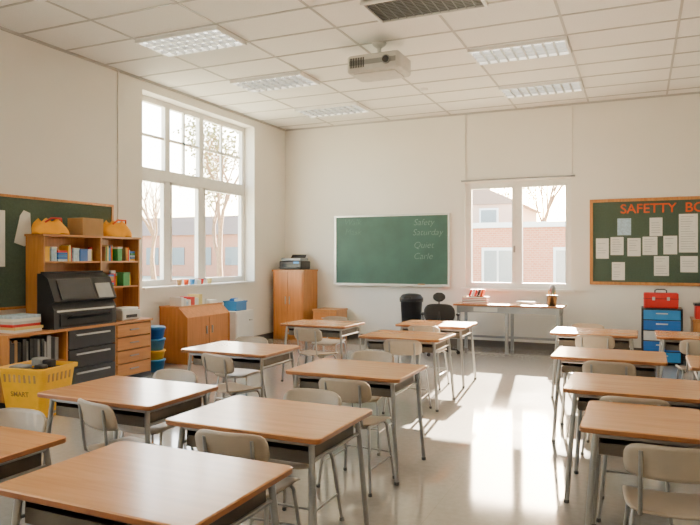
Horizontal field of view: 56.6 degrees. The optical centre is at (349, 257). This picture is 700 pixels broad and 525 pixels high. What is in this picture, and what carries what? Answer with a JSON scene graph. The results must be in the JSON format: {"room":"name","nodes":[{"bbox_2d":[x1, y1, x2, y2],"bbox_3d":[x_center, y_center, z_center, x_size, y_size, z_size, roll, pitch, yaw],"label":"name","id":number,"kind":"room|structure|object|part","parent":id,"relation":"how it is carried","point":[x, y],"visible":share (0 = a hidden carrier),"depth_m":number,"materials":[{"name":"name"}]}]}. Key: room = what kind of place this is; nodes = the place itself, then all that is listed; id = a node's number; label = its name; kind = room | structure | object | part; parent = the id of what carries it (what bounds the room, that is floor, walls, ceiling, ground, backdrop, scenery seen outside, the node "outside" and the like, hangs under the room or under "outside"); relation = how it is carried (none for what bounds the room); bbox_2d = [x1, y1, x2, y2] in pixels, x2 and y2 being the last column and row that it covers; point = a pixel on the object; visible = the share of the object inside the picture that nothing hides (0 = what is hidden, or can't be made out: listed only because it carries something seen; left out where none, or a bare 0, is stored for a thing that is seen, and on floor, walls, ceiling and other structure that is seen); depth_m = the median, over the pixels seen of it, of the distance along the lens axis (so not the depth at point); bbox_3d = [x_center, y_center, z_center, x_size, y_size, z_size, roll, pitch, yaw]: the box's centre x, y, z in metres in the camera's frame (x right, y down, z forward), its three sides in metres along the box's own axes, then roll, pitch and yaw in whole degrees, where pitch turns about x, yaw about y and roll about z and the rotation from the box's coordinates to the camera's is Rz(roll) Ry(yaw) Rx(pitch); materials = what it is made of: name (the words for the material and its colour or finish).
{"room":"classroom","nodes":[
{"label":"classroom","id":0,"kind":"room"},
{"bbox_2d":[0,30,284,335],"bbox_3d":[-4.441,-0.530,7.007,0.360,4.260,14.380,0,0,24],"label":"wall","id":1,"kind":"structure","parent":0,"point":[58,109],"depth_m":8.91,"materials":[{"name":"paint"}]},
{"bbox_2d":[0,193,113,309],"bbox_3d":[-4.025,-0.070,7.451,0.033,1.340,3.530,0,0,24],"label":"noticeboard","id":2,"kind":"object","parent":1,"relation":"attached to","point":[18,213],"visible":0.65,"depth_m":7.70,"materials":[{"name":"fabric"}]},
{"bbox_2d":[117,71,119,222],"bbox_3d":[-3.267,-1.480,9.171,0.020,2.360,0.030,0,0,24],"label":"trim","id":3,"kind":"structure","parent":1,"relation":"attached to","point":[118,72],"depth_m":9.16,"materials":[{"name":"paint"}]},
{"bbox_2d":[142,95,256,289],"bbox_3d":[-2.572,-1.015,11.079,0.365,2.970,3.060,0,0,24],"label":"window","id":4,"kind":"structure","parent":1,"relation":"in","point":[164,177],"depth_m":11.19,"materials":[{"name":"white paint"}]},
{"bbox_2d":[177,278,211,284],"bbox_3d":[-2.591,0.395,10.846,0.110,0.090,0.890,0,0,24],"label":"pot","id":5,"kind":"object","parent":4,"relation":"on","point":[209,280],"visible":0.98,"depth_m":10.76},
{"bbox_2d":[257,332,272,338],"bbox_3d":[-4.270,1.545,6.930,0.015,0.110,14.380,0,0,24],"label":"baseboard","id":6,"kind":"structure","parent":1,"relation":"attached to","point":[268,335],"depth_m":12.83,"materials":[{"name":"plastic"}]},
{"bbox_2d":[0,0,699,129],"bbox_3d":[0.304,-2.735,4.891,10.830,0.150,14.980,0,0,24],"label":"ceiling","id":7,"kind":"structure","parent":0,"point":[34,15],"depth_m":8.25,"materials":[{"name":"tile"}]},
{"bbox_2d":[135,25,246,57],"bbox_3d":[-1.939,-2.627,7.927,1.200,0.049,0.620,0,0,24],"label":"ceiling light","id":8,"kind":"object","parent":7,"relation":"in","point":[211,38],"depth_m":7.86,"materials":[{"name":"white plastic"}]},
{"bbox_2d":[230,71,319,92],"bbox_3d":[-1.124,-2.627,9.754,1.200,0.049,0.620,0,0,24],"label":"ceiling light","id":9,"kind":"object","parent":7,"relation":"in","point":[298,79],"depth_m":9.69,"materials":[{"name":"white plastic"}]},
{"bbox_2d":[295,102,369,117],"bbox_3d":[-0.309,-2.627,11.580,1.200,0.049,0.620,0,0,24],"label":"ceiling light","id":10,"kind":"object","parent":7,"relation":"in","point":[354,107],"depth_m":11.49,"materials":[{"name":"white plastic"}]},
{"bbox_2d":[0,0,699,130],"bbox_3d":[0.349,-2.646,4.870,10.130,0.032,14.380,0,0,24],"label":"grid","id":11,"kind":"object","parent":7,"relation":"attached to","point":[559,15],"visible":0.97,"depth_m":8.82,"materials":[{"name":"white metal"}]},
{"bbox_2d":[348,41,410,81],"bbox_3d":[0.366,-2.447,8.037,0.680,0.410,0.549,0,0,24],"label":"projector","id":12,"kind":"object","parent":7,"relation":"hanging from","point":[387,65],"visible":1,"depth_m":7.86,"materials":[{"name":"grey plastic"}]},
{"bbox_2d":[360,0,487,23],"bbox_3d":[0.776,-2.637,6.771,1.200,0.030,0.600,0,0,24],"label":"ceiling vent","id":13,"kind":"object","parent":7,"relation":"in","point":[383,11],"visible":1,"depth_m":6.86,"materials":[{"name":"grey metal"}]},
{"bbox_2d":[467,36,571,65],"bbox_3d":[2.164,-2.627,8.287,1.200,0.049,0.620,0,0,24],"label":"ceiling light","id":14,"kind":"object","parent":7,"relation":"in","point":[556,46],"depth_m":8.23,"materials":[{"name":"white plastic"}]},
{"bbox_2d":[499,78,583,98],"bbox_3d":[2.978,-2.627,10.114,1.200,0.049,0.620,0,0,24],"label":"ceiling light","id":15,"kind":"object","parent":7,"relation":"in","point":[570,85],"depth_m":10.04,"materials":[{"name":"white plastic"}]},
{"bbox_2d":[0,338,699,524],"bbox_3d":[0.304,1.675,4.891,10.830,0.150,14.980,0,0,24],"label":"floor","id":16,"kind":"structure","parent":0,"point":[492,458],"depth_m":5.29,"materials":[{"name":"tile"}]},
{"bbox_2d":[0,408,46,432],"bbox_3d":[-1.854,1.212,3.334,0.431,0.777,0.472,0,0,21],"label":"chair","id":17,"kind":"object","parent":16,"relation":"on","point":[20,418],"visible":0.34,"depth_m":3.53,"materials":[{"name":"plastic"}]},
{"bbox_2d":[0,426,65,482],"bbox_3d":[-1.900,1.225,2.983,0.920,0.750,0.680,0,0,24],"label":"student desk","id":18,"kind":"object","parent":16,"relation":"on","point":[21,450],"visible":0.89,"depth_m":3.00,"materials":[{"name":"laminate"}]},
{"bbox_2d":[0,357,77,417],"bbox_3d":[-3.214,1.315,6.689,0.594,0.571,0.554,0,0,16],"label":"basket","id":19,"kind":"object","parent":16,"relation":"on","point":[21,382],"visible":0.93,"depth_m":6.49,"materials":[{"name":"plastic"}]},
{"bbox_2d":[0,234,152,408],"bbox_3d":[-3.401,0.657,8.032,0.613,1.885,2.340,0,0,24],"label":"shelf unit","id":20,"kind":"object","parent":16,"relation":"on","point":[120,348],"visible":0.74,"depth_m":8.16,"materials":[{"name":"brown wood"}]},
{"bbox_2d":[0,313,42,333],"bbox_3d":[-3.704,0.728,7.267,0.322,0.185,0.380,0,0,24],"label":"paper stack","id":21,"kind":"object","parent":20,"relation":"on","point":[20,322],"visible":1,"depth_m":7.14,"materials":[{"name":"white paper"}]},
{"bbox_2d":[10,335,58,363],"bbox_3d":[-3.632,1.214,7.298,0.279,0.653,0.692,0,0,24],"label":"binder","id":22,"kind":"object","parent":20,"relation":"on","point":[21,349],"visible":0.3,"depth_m":7.24,"materials":[{"name":"plastic"}]},
{"bbox_2d":[31,217,69,234],"bbox_3d":[-3.631,-0.386,7.842,0.322,0.200,0.497,0,0,24],"label":"tote bag","id":23,"kind":"object","parent":20,"relation":"on","point":[46,226],"visible":0.94,"depth_m":7.71,"materials":[{"name":"fabric"}]},
{"bbox_2d":[45,245,91,260],"bbox_3d":[-3.517,-0.061,8.079,0.203,0.203,0.818,0,0,24],"label":"supplies","id":24,"kind":"object","parent":20,"relation":"on","point":[65,252],"visible":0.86,"depth_m":8.03,"materials":[{"name":"multicoloured paper"}]},
{"bbox_2d":[37,270,116,329],"bbox_3d":[-3.252,0.490,7.867,0.360,0.660,0.960,0,0,24],"label":"printer","id":25,"kind":"object","parent":20,"relation":"on","point":[65,299],"visible":0.99,"depth_m":7.70,"materials":[{"name":"plastic"}]},
{"bbox_2d":[68,218,102,235],"bbox_3d":[-3.394,-0.396,8.347,0.260,0.220,0.340,0,0,24],"label":"cardboard box","id":26,"kind":"object","parent":20,"relation":"on","point":[76,226],"visible":0.83,"depth_m":8.22,"materials":[{"name":"brown cardboard"}]},
{"bbox_2d":[103,219,131,236],"bbox_3d":[-3.191,-0.403,8.828,0.322,0.233,0.497,0,0,24],"label":"fabric bag","id":27,"kind":"object","parent":20,"relation":"on","point":[114,229],"visible":0.82,"depth_m":8.70,"materials":[{"name":"orange fabric"}]},
{"bbox_2d":[102,245,134,286],"bbox_3d":[-3.197,0.103,8.805,0.206,0.554,0.643,0,0,24],"label":"supplies","id":28,"kind":"object","parent":20,"relation":"on","point":[109,253],"visible":0.74,"depth_m":8.78,"materials":[{"name":"multicoloured paper"}]},
{"bbox_2d":[116,306,139,320],"bbox_3d":[-3.032,0.740,8.711,0.285,0.160,0.340,0,0,24],"label":"printer","id":29,"kind":"object","parent":20,"relation":"on","point":[124,312],"visible":0.77,"depth_m":8.61,"materials":[{"name":"grey plastic"}]},
{"bbox_2d":[77,398,164,451],"bbox_3d":[-1.356,1.212,3.902,0.431,0.777,0.472,0,0,40],"label":"chair","id":30,"kind":"object","parent":16,"relation":"on","point":[97,416],"visible":0.42,"depth_m":3.73,"materials":[{"name":"plastic"}]},
{"bbox_2d":[37,375,217,464],"bbox_3d":[-1.426,1.225,4.217,0.920,0.750,0.680,0,0,25],"label":"student desk","id":31,"kind":"object","parent":16,"relation":"on","point":[146,403],"visible":0.59,"depth_m":4.08,"materials":[{"name":"laminate"}]},
{"bbox_2d":[0,441,291,524],"bbox_3d":[-0.783,1.225,2.539,0.920,0.750,0.680,0,0,24],"label":"student desk","id":32,"kind":"object","parent":16,"relation":"on","point":[121,482],"visible":1,"depth_m":2.45,"materials":[{"name":"laminate"}]},
{"bbox_2d":[118,369,197,450],"bbox_3d":[-1.352,1.212,4.578,0.431,0.777,0.472,0,0,24],"label":"chair","id":33,"kind":"object","parent":16,"relation":"on","point":[164,374],"visible":0.36,"depth_m":4.68,"materials":[{"name":"plastic"}]},
{"bbox_2d":[151,325,165,371],"bbox_3d":[-2.770,1.280,9.207,0.310,0.639,0.305,0,0,24],"label":"bins","id":34,"kind":"object","parent":16,"relation":"on","point":[158,339],"visible":0.55,"depth_m":9.10,"materials":[{"name":"blue plastic"}]},
{"bbox_2d":[159,302,229,364],"bbox_3d":[-2.442,1.167,10.331,0.542,0.865,1.120,0,0,24],"label":"base cabinet","id":35,"kind":"object","parent":16,"relation":"on","point":[188,326],"visible":0.71,"depth_m":9.90,"materials":[{"name":"wood"}]},
{"bbox_2d":[170,294,217,305],"bbox_3d":[-2.476,0.656,10.357,0.240,0.159,0.900,0,0,24],"label":"papers","id":36,"kind":"object","parent":35,"relation":"on","point":[191,299],"visible":1,"depth_m":10.15,"materials":[{"name":"white paper"}]},
{"bbox_2d":[201,353,261,403],"bbox_3d":[-1.033,1.212,5.729,0.431,0.777,0.472,0,0,38],"label":"chair","id":37,"kind":"object","parent":16,"relation":"on","point":[220,364],"visible":0.75,"depth_m":5.59,"materials":[{"name":"plastic"}]},
{"bbox_2d":[181,341,299,399],"bbox_3d":[-1.029,1.225,6.186,0.920,0.750,0.680,0,0,24],"label":"student desk","id":38,"kind":"object","parent":16,"relation":"on","point":[244,355],"visible":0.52,"depth_m":6.04,"materials":[{"name":"laminate"}]},
{"bbox_2d":[214,336,267,402],"bbox_3d":[-1.102,1.212,6.612,0.431,0.777,0.472,0,0,24],"label":"chair","id":39,"kind":"object","parent":16,"relation":"on","point":[238,372],"visible":0.41,"depth_m":6.57,"materials":[{"name":"plastic"}]},
{"bbox_2d":[229,309,253,340],"bbox_3d":[-2.004,1.260,11.427,0.430,0.680,0.560,0,0,24],"label":"base cabinet","id":40,"kind":"object","parent":16,"relation":"on","point":[241,322],"visible":0.38,"depth_m":11.23,"materials":[{"name":"paint"}]},
{"bbox_2d":[223,298,247,310],"bbox_3d":[-2.017,0.812,11.434,0.284,0.216,0.344,0,0,24],"label":"crate","id":41,"kind":"object","parent":40,"relation":"on","point":[233,304],"visible":0.99,"depth_m":11.32,"materials":[{"name":"plastic"}]},
{"bbox_2d":[195,429,300,524],"bbox_3d":[-0.506,1.212,3.281,0.431,0.777,0.472,0,0,21],"label":"chair","id":42,"kind":"object","parent":16,"relation":"on","point":[246,446],"visible":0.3,"depth_m":3.08,"materials":[{"name":"plastic"}]},
{"bbox_2d":[165,395,371,524],"bbox_3d":[-0.425,1.225,3.540,0.920,0.750,0.680,0,0,25],"label":"student desk","id":43,"kind":"object","parent":16,"relation":"on","point":[293,431],"visible":0.83,"depth_m":3.42,"materials":[{"name":"laminate"}]},
{"bbox_2d":[272,269,317,339],"bbox_3d":[-1.097,0.915,12.969,0.700,1.370,0.645,0,0,24],"label":"cabinet","id":44,"kind":"object","parent":16,"relation":"on","point":[294,291],"visible":0.92,"depth_m":12.73,"materials":[{"name":"wood"}]},
{"bbox_2d":[279,255,309,269],"bbox_3d":[-1.122,0.080,12.950,0.500,0.300,0.500,0,0,24],"label":"printer","id":45,"kind":"object","parent":44,"relation":"on","point":[296,262],"visible":1,"depth_m":12.84,"materials":[{"name":"plastic"}]},
{"bbox_2d":[249,388,343,524],"bbox_3d":[-0.309,1.212,3.872,0.431,0.777,0.472,0,0,24],"label":"chair","id":46,"kind":"object","parent":16,"relation":"on","point":[320,396],"visible":0.31,"depth_m":3.98,"materials":[{"name":"plastic"}]},
{"bbox_2d":[294,327,337,365],"bbox_3d":[-0.407,1.212,7.836,0.431,0.777,0.472,0,0,32],"label":"chair","id":47,"kind":"object","parent":16,"relation":"on","point":[301,334],"visible":0.73,"depth_m":7.68,"materials":[{"name":"plastic"}]},
{"bbox_2d":[280,319,364,381],"bbox_3d":[-0.354,1.225,8.534,0.920,0.750,0.680,0,0,25],"label":"student desk","id":48,"kind":"object","parent":16,"relation":"on","point":[328,328],"visible":0.68,"depth_m":8.42,"materials":[{"name":"laminate"}]},
{"bbox_2d":[312,307,347,338],"bbox_3d":[-0.391,1.295,12.698,0.520,0.610,0.545,0,0,24],"label":"base cabinet","id":49,"kind":"object","parent":16,"relation":"on","point":[319,313],"visible":0.38,"depth_m":12.51,"materials":[{"name":"wood"}]},
{"bbox_2d":[311,316,348,361],"bbox_3d":[-0.274,1.212,8.959,0.431,0.777,0.472,0,0,24],"label":"chair","id":50,"kind":"object","parent":16,"relation":"on","point":[325,341],"visible":0.51,"depth_m":9.01,"materials":[{"name":"plastic"}]},
{"bbox_2d":[316,378,394,496],"bbox_3d":[0.041,1.212,4.613,0.431,0.777,0.472,0,0,27],"label":"chair","id":51,"kind":"object","parent":16,"relation":"on","point":[350,391],"visible":0.63,"depth_m":4.43,"materials":[{"name":"plastic"}]},
{"bbox_2d":[286,358,426,485],"bbox_3d":[0.060,1.225,5.043,0.920,0.750,0.680,0,0,24],"label":"student desk","id":52,"kind":"object","parent":16,"relation":"on","point":[385,379],"visible":0.78,"depth_m":4.91,"materials":[{"name":"laminate"}]},
{"bbox_2d":[351,350,393,455],"bbox_3d":[0.130,1.212,5.548,0.431,0.777,0.472,0,0,22],"label":"chair","id":53,"kind":"object","parent":16,"relation":"on","point":[365,355],"visible":0.25,"depth_m":5.69,"materials":[{"name":"plastic"}]},
{"bbox_2d":[382,339,431,416],"bbox_3d":[0.594,1.212,6.776,0.431,0.777,0.472,0,0,20],"label":"chair","id":54,"kind":"object","parent":16,"relation":"on","point":[393,346],"visible":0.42,"depth_m":6.58,"materials":[{"name":"plastic"}]},
{"bbox_2d":[359,330,455,411],"bbox_3d":[0.643,1.225,7.236,0.920,0.750,0.680,0,0,25],"label":"student desk","id":55,"kind":"object","parent":16,"relation":"on","point":[431,342],"visible":0.77,"depth_m":7.12,"materials":[{"name":"laminate"}]},
{"bbox_2d":[399,293,422,321],"bbox_3d":[1.126,1.124,11.926,0.436,0.952,0.436,0,0,24],"label":"trash can","id":56,"kind":"object","parent":16,"relation":"on","point":[411,303],"visible":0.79,"depth_m":11.76,"materials":[{"name":"plastic"}]},
{"bbox_2d":[408,325,449,389],"bbox_3d":[0.980,1.212,8.137,0.431,0.777,0.472,0,0,24],"label":"chair","id":57,"kind":"object","parent":16,"relation":"on","point":[422,328],"visible":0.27,"depth_m":7.96,"materials":[{"name":"plastic"}]},
{"bbox_2d":[395,320,476,387],"bbox_3d":[1.130,1.225,8.475,0.920,0.750,0.680,0,0,24],"label":"student desk","id":58,"kind":"object","parent":16,"relation":"on","point":[461,329],"visible":0.71,"depth_m":8.34,"materials":[{"name":"laminate"}]},
{"bbox_2d":[420,292,459,355],"bbox_3d":[1.499,1.077,10.773,0.640,1.045,0.659,0,0,12],"label":"office chair","id":59,"kind":"object","parent":16,"relation":"on","point":[435,312],"visible":0.63,"depth_m":10.48,"materials":[{"name":"plastic"}]},
{"bbox_2d":[453,302,566,354],"bbox_3d":[2.708,1.190,11.029,1.800,0.820,0.650,0,0,24],"label":"work table","id":60,"kind":"object","parent":16,"relation":"on","point":[492,307],"visible":0.82,"depth_m":10.88,"materials":[{"name":"laminate"}]},
{"bbox_2d":[462,289,489,303],"bbox_3d":[2.180,0.660,11.218,0.427,0.240,0.256,0,0,24],"label":"book stack","id":61,"kind":"object","parent":60,"relation":"on","point":[476,296],"visible":0.99,"depth_m":11.13,"materials":[{"name":"white paper"}]},
{"bbox_2d":[516,301,535,304],"bbox_3d":[2.964,0.755,10.941,0.300,0.050,0.200,0,0,24],"label":"paper tray","id":62,"kind":"object","parent":60,"relation":"on","point":[517,302],"visible":1,"depth_m":10.87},
{"bbox_2d":[546,285,557,305],"bbox_3d":[3.316,0.610,10.675,0.180,0.340,0.180,0,0,24],"label":"pot","id":63,"kind":"object","parent":60,"relation":"on","point":[551,299],"visible":1,"depth_m":10.62,"materials":[{"name":"ceramic"}]},
{"bbox_2d":[568,323,604,378],"bbox_3d":[2.902,1.212,7.980,0.431,0.777,0.472,0,0,24],"label":"chair","id":64,"kind":"object","parent":16,"relation":"on","point":[577,325],"visible":0.13,"depth_m":8.17,"materials":[{"name":"plastic"}]},
{"bbox_2d":[550,327,637,397],"bbox_3d":[2.841,1.225,7.547,0.920,0.750,0.680,0,0,24],"label":"student desk","id":65,"kind":"object","parent":16,"relation":"on","point":[623,338],"visible":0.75,"depth_m":7.42,"materials":[{"name":"laminate"}]},
{"bbox_2d":[575,335,614,397],"bbox_3d":[2.690,1.212,7.133,0.431,0.777,0.472,0,0,22],"label":"chair","id":66,"kind":"object","parent":16,"relation":"on","point":[585,341],"visible":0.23,"depth_m":6.93,"materials":[{"name":"plastic"}]},
{"bbox_2d":[580,361,635,454],"bbox_3d":[2.149,1.212,5.359,0.431,0.777,0.472,0,0,26],"label":"chair","id":67,"kind":"object","parent":16,"relation":"on","point":[599,367],"visible":0.22,"depth_m":5.17,"materials":[{"name":"plastic"}]},
{"bbox_2d":[550,346,667,441],"bbox_3d":[2.297,1.225,5.764,0.920,0.750,0.680,0,0,25],"label":"student desk","id":68,"kind":"object","parent":16,"relation":"on","point":[572,359],"visible":0.75,"depth_m":5.66,"materials":[{"name":"laminate"}]},
{"bbox_2d":[563,372,699,502],"bbox_3d":[1.943,1.225,4.356,0.920,0.750,0.680,0,0,25],"label":"student desk","id":69,"kind":"object","parent":16,"relation":"on","point":[680,393],"visible":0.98,"depth_m":4.25,"materials":[{"name":"laminate"}]},
{"bbox_2d":[596,396,672,524],"bbox_3d":[1.765,1.212,4.030,0.431,0.777,0.472,0,0,24],"label":"chair","id":70,"kind":"object","parent":16,"relation":"on","point":[655,402],"visible":0.23,"depth_m":3.88,"materials":[{"name":"plastic"}]},
{"bbox_2d":[579,400,699,524],"bbox_3d":[1.712,1.225,3.397,0.920,0.750,0.680,0,0,24],"label":"student desk","id":71,"kind":"object","parent":16,"relation":"on","point":[613,426],"visible":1,"depth_m":3.32,"materials":[{"name":"laminate"}]},
{"bbox_2d":[622,443,699,524],"bbox_3d":[1.488,1.212,3.037,0.431,0.777,0.472,0,0,21],"label":"chair","id":72,"kind":"object","parent":16,"relation":"on","point":[655,462],"visible":1,"depth_m":2.90,"materials":[{"name":"plastic"}]},
{"bbox_2d":[643,289,678,308],"bbox_3d":[4.744,0.615,9.924,0.484,0.290,0.272,0,0,24],"label":"toolbox","id":73,"kind":"object","parent":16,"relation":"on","point":[654,299],"visible":1,"depth_m":9.82,"materials":[{"name":"plastic"}]},
{"bbox_2d":[641,306,682,364],"bbox_3d":[4.761,1.180,9.937,0.560,0.840,0.570,0,0,24],"label":"drawer unit","id":74,"kind":"object","parent":16,"relation":"on","point":[652,319],"visible":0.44,"depth_m":9.71,"materials":[{"name":"plastic"}]},
{"bbox_2d":[655,330,699,377],"bbox_3d":[3.866,1.225,7.145,0.920,0.750,0.680,0,0,24],"label":"student desk","id":75,"kind":"object","parent":16,"relation":"on","point":[669,340],"visible":0.6,"depth_m":7.04,"materials":[{"name":"laminate"}]},
{"bbox_2d":[676,340,699,379],"bbox_3d":[3.605,1.212,6.725,0.431,0.777,0.472,0,0,19],"label":"chair","id":76,"kind":"object","parent":16,"relation":"on","point":[688,347],"visible":0.59,"depth_m":6.58,"materials":[{"name":"plastic"}]},
{"bbox_2d":[686,355,699,380],"bbox_3d":[3.213,1.225,5.191,0.920,0.750,0.680,0,0,25],"label":"student desk","id":77,"kind":"object","parent":16,"relation":"on","point":[693,362],"visible":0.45,"depth_m":5.34,"materials":[{"name":"laminate"}]},
{"bbox_2d":[690,316,699,355],"bbox_3d":[5.540,1.255,9.694,0.800,0.690,0.600,0,0,24],"label":"storage cabinet","id":78,"kind":"object","parent":16,"relation":"on","point":[695,323],"visible":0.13,"depth_m":9.61,"materials":[{"name":"brown wood"}]},
{"bbox_2d":[693,303,699,318],"bbox_3d":[5.369,0.795,9.704,0.420,0.230,0.300,0,0,24],"label":"storage box","id":79,"kind":"object","parent":78,"relation":"on","point":[696,305],"visible":1,"depth_m":9.65,"materials":[{"name":"plastic"}]},
{"bbox_2d":[285,94,699,347],"bbox_3d":[3.258,-0.530,11.588,10.690,4.260,0.260,0,0,24],"label":"wall","id":80,"kind":"structure","parent":0,"point":[649,147],"depth_m":11.77,"materials":[{"name":"paint"}]},
{"bbox_2d":[334,213,449,286],"bbox_3d":[0.757,-0.152,12.497,2.360,1.375,0.113,0,0,24],"label":"chalkboard","id":81,"kind":"object","parent":80,"relation":"attached to","point":[388,249],"visible":1,"depth_m":12.51,"materials":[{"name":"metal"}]},
{"bbox_2d":[465,115,465,179],"bbox_3d":[2.119,-2.045,11.943,0.017,1.210,0.017,0,0,-43],"label":"trim","id":82,"kind":"structure","parent":80,"relation":"attached to","point":[465,115],"depth_m":11.94,"materials":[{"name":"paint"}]},
{"bbox_2d":[347,333,685,356],"bbox_3d":[3.275,1.545,11.430,10.100,0.110,0.015,0,0,24],"label":"baseboard","id":83,"kind":"structure","parent":80,"relation":"attached to","point":[528,345],"depth_m":11.60,"materials":[{"name":"plastic"}]},
{"bbox_2d":[461,175,574,292],"bbox_3d":[2.979,-0.418,11.614,1.984,2.017,0.220,0,0,24],"label":"window","id":84,"kind":"structure","parent":80,"relation":"in","point":[517,284],"depth_m":11.64,"materials":[{"name":"white paint"}]},
{"bbox_3d":[2.951,-1.410,11.551,1.984,0.034,0.056,0,0,24],"label":"curtain rail","id":85,"kind":"part","parent":84,"relation":"part of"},
{"bbox_2d":[571,105,571,173],"bbox_3d":[3.818,-2.045,11.185,0.017,1.210,0.017,0,0,-43],"label":"trim","id":86,"kind":"structure","parent":80,"relation":"attached to","point":[571,105],"depth_m":11.18,"materials":[{"name":"paint"}]},
{"bbox_2d":[590,196,699,285],"bbox_3d":[5.143,-0.270,10.585,2.330,1.440,0.033,0,0,24],"label":"bulletin board","id":87,"kind":"object","parent":80,"relation":"attached to","point":[655,241],"visible":1,"depth_m":10.71,"materials":[{"name":"green fabric"}]},
{"label":"outside","id":88,"kind":"structure","parent":0,"visible":0},
{"bbox_2d":[142,276,194,279],"bbox_3d":[-1.478,2.150,33.508,150.000,0.100,160.000,0,0,24],"label":"ground","id":89,"kind":"structure","parent":88,"point":[143,277],"depth_m":70.00,"materials":[{"name":"white snow"}]},
{"bbox_2d":[142,181,159,279],"bbox_3d":[-18.373,-3.935,53.832,8.091,12.114,6.921,0,0,-2],"label":"bare tree","id":90,"kind":"object","parent":89,"relation":"on","point":[154,215],"visible":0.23,"depth_m":55.02,"materials":[{"name":"brown plant"}]},
{"bbox_2d":[142,215,237,276],"bbox_3d":[-17.495,-1.400,74.926,39.000,7.000,3.400,0,0,24],"label":"building","id":91,"kind":"structure","parent":89,"relation":"on","point":[183,228],"depth_m":74.04,"materials":[{"name":"pink brick"}]},
{"bbox_2d":[173,117,237,276],"bbox_3d":[-9.039,-3.865,43.555,6.019,11.955,10.216,0,0,-32],"label":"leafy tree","id":92,"kind":"object","parent":89,"relation":"on","point":[218,247],"visible":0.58,"depth_m":43.36,"materials":[{"name":"brown plant"}]},
{"bbox_2d":[472,189,541,222],"bbox_3d":[6.353,-1.350,38.666,8.900,6.900,8.200,0,0,24],"label":"neighbouring house","id":93,"kind":"structure","parent":89,"relation":"on","point":[488,206],"depth_m":33.88,"materials":[{"name":"white paint"}]},
{"bbox_2d":[472,221,564,282],"bbox_3d":[8.161,0.375,28.114,24.400,3.450,8.400,0,0,24],"label":"brick building","id":94,"kind":"structure","parent":89,"relation":"on","point":[543,241],"depth_m":24.45,"materials":[{"name":"pink brick"}]},
{"bbox_2d":[493,186,562,220],"bbox_3d":[16.578,-4.755,54.214,9.232,13.736,7.112,0,0,24],"label":"bare tree","id":95,"kind":"object","parent":89,"relation":"on","point":[548,205],"visible":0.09,"depth_m":53.12,"materials":[{"name":"brown plant"}]}
]}

